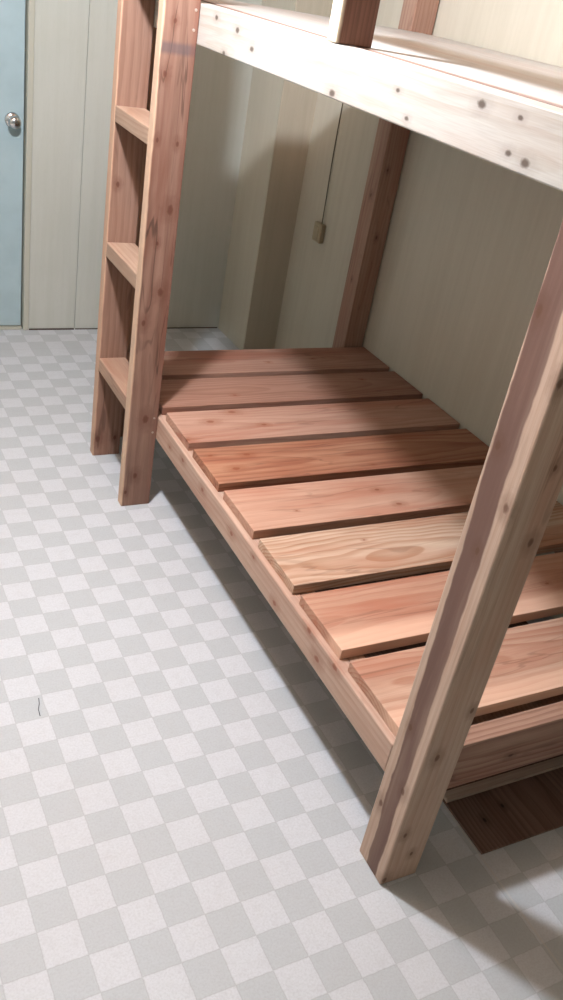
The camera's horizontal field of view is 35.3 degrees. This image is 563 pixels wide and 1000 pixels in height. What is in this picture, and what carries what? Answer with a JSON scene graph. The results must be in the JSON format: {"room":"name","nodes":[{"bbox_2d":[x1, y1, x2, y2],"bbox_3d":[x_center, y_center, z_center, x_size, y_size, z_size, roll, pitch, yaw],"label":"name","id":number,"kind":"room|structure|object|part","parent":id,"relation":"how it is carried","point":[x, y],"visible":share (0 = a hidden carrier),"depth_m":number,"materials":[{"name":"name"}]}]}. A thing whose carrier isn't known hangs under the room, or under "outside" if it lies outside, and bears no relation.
{"room":"dormitory","nodes":[
{"label":"dormitory","id":0,"kind":"room"},
{"bbox_2d":[0,325,21,329],"bbox_3d":[-1.582,-0.780,3.963,0.803,0.008,0.088,-6,35,-27],"label":"door sill","id":1,"kind":"structure","parent":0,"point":[2,327],"depth_m":4.10,"materials":[{"name":"beige wood"}]},
{"bbox_2d":[29,0,89,328],"bbox_3d":[-0.904,-1.881,3.581,0.214,2.480,0.100,-6,35,-27],"label":"wall","id":2,"kind":"structure","parent":0,"point":[61,26],"depth_m":3.77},
{"bbox_2d":[29,327,216,329],"bbox_3d":[-0.754,-0.842,4.336,0.953,0.006,0.005,-6,35,-27],"label":"baseboard","id":3,"kind":"structure","parent":2,"relation":"attached to","point":[172,327],"depth_m":4.21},
{"bbox_2d":[74,0,261,328],"bbox_3d":[-0.359,-1.940,3.857,1.008,2.480,0.098,-6,35,-27],"label":"wall panel","id":4,"kind":"object","parent":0,"point":[221,84],"visible":0.28,"depth_m":4.04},
{"bbox_2d":[218,0,294,349],"bbox_3d":[0.061,-1.866,3.869,0.264,2.480,0.318,-6,35,-27],"label":"wall","id":5,"kind":"structure","parent":0,"point":[266,88],"depth_m":4.08,"materials":[{"name":"beige paint"}]},
{"bbox_2d":[242,0,332,349],"bbox_3d":[0.131,-1.780,3.747,0.267,2.480,0.012,-6,35,-27],"label":"pillar","id":6,"kind":"structure","parent":5,"relation":"attached to","point":[297,105],"depth_m":3.98,"materials":[{"name":"beige paint"}]},
{"bbox_2d":[0,328,562,999],"bbox_3d":[-0.516,0.549,2.143,3.402,0.050,5.895,-6,35,-27],"label":"floor","id":7,"kind":"structure","parent":0,"point":[186,807],"depth_m":2.02,"materials":[{"name":"grey tile"}]},
{"bbox_2d":[90,0,562,884],"bbox_3d":[0.339,-0.602,2.370,1.147,1.950,2.103,-6,35,-27],"label":"bunk bed","id":8,"kind":"object","parent":7,"relation":"on","point":[270,443],"visible":1,"depth_m":2.25,"materials":[{"name":"brown wood"}]},
{"bbox_3d":[-0.506,-0.938,2.805,0.099,1.800,0.038,-6,35,-27],"label":"ladder rail","id":9,"kind":"part","parent":8,"relation":"part of","materials":[{"name":"brown wood"}]},
{"bbox_3d":[-0.458,-1.053,2.954,0.134,1.860,0.087,-6,35,-27],"label":"post","id":10,"kind":"part","parent":8,"relation":"part of","materials":[{"name":"brown wood"}]},
{"bbox_3d":[-0.356,-0.755,2.548,0.099,1.800,0.038,-6,35,-27],"label":"ladder rail","id":11,"kind":"part","parent":8,"relation":"part of","materials":[{"name":"brown wood"}]},
{"bbox_3d":[-0.177,0.022,2.517,0.039,0.080,1.922,-6,35,-27],"label":"rail","id":12,"kind":"part","parent":8,"relation":"part of","materials":[{"name":"brown wood"}]},
{"bbox_3d":[0.170,-1.089,1.639,0.084,0.442,0.038,-6,35,-27],"label":"guard post","id":13,"kind":"part","parent":8,"relation":"part of","materials":[{"name":"brown wood"}]},
{"bbox_3d":[0.022,-0.971,1.927,0.056,0.095,1.922,-6,35,-27],"label":"rail","id":14,"kind":"part","parent":8,"relation":"part of","materials":[{"name":"brown wood"}]},
{"bbox_3d":[0.370,-1.143,3.372,0.090,1.860,0.087,-6,35,-27],"label":"post","id":15,"kind":"part","parent":8,"relation":"part of","materials":[{"name":"red wood"}]},
{"bbox_3d":[0.390,-0.035,1.438,0.092,1.950,0.092,-6,35,-27],"label":"post","id":16,"kind":"part","parent":8,"relation":"part of","materials":[{"name":"brown wood"}]},
{"bbox_3d":[0.908,-1.067,2.374,0.039,0.095,1.922,-6,35,-27],"label":"rail","id":17,"kind":"part","parent":8,"relation":"part of","materials":[{"name":"brown wood"}]},
{"bbox_3d":[0.689,0.511,2.030,0.864,0.132,0.046,-6,35,-27],"label":"rail","id":18,"kind":"part","parent":8,"relation":"part of","materials":[{"name":"brown wood"}]},
{"bbox_2d":[274,518,562,854],"bbox_3d":[0.332,0.251,2.862,0.679,0.005,1.960,-6,35,-27],"label":"wooden board","id":19,"kind":"object","parent":7,"relation":"on","point":[508,814],"visible":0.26,"depth_m":2.11,"materials":[{"name":"brown wood"}]},
{"bbox_2d":[443,756,562,802],"bbox_3d":[0.686,0.675,2.252,0.675,0.011,0.026,-6,35,-27],"label":"batten","id":20,"kind":"object","parent":19,"relation":"on","point":[464,791],"visible":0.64,"depth_m":2.17,"materials":[{"name":"brown wood"}]},
{"bbox_2d":[274,0,562,618],"bbox_3d":[1.292,-0.459,1.914,0.100,2.480,5.065,-6,35,-27],"label":"wall","id":21,"kind":"structure","parent":0,"point":[470,242],"depth_m":3.14,"materials":[{"name":"beige paint"}]},
{"bbox_2d":[312,103,342,243],"bbox_3d":[0.239,-1.569,3.619,0.028,1.029,0.066,-6,35,-27],"label":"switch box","id":22,"kind":"object","parent":21,"relation":"attached to","point":[319,228],"visible":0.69,"depth_m":3.83,"materials":[{"name":"beige plastic"}]},
{"bbox_3d":[0.251,-1.604,3.604,0.007,0.950,0.035,3,31,-14],"label":"cord","id":23,"kind":"part","parent":22,"relation":"part of","materials":[{"name":"black plastic"}]},
{"bbox_3d":[-1.222,-2.669,2.836,0.866,0.494,0.100,-6,35,-27],"label":"wall","id":24,"kind":"structure","parent":0,"visible":0},
{"bbox_2d":[0,0,25,324],"bbox_3d":[-1.405,-1.585,3.440,0.799,1.934,0.105,-6,35,-27],"label":"door","id":25,"kind":"structure","parent":24,"relation":"in","point":[12,12],"depth_m":3.71,"materials":[{"name":"blue metal"}]},
{"bbox_3d":[-1.096,-1.549,3.620,0.062,0.062,0.069,-6,35,-27],"label":"knob","id":26,"kind":"part","parent":25,"relation":"part of","materials":[{"name":"silver metal"}]},
{"bbox_2d":[21,0,34,329],"bbox_3d":[-1.423,-1.617,3.461,0.865,1.985,0.108,-6,35,-27],"label":"trim","id":27,"kind":"structure","parent":24,"relation":"attached to","point":[30,4],"depth_m":3.73,"materials":[{"name":"beige wood"}]}
]}

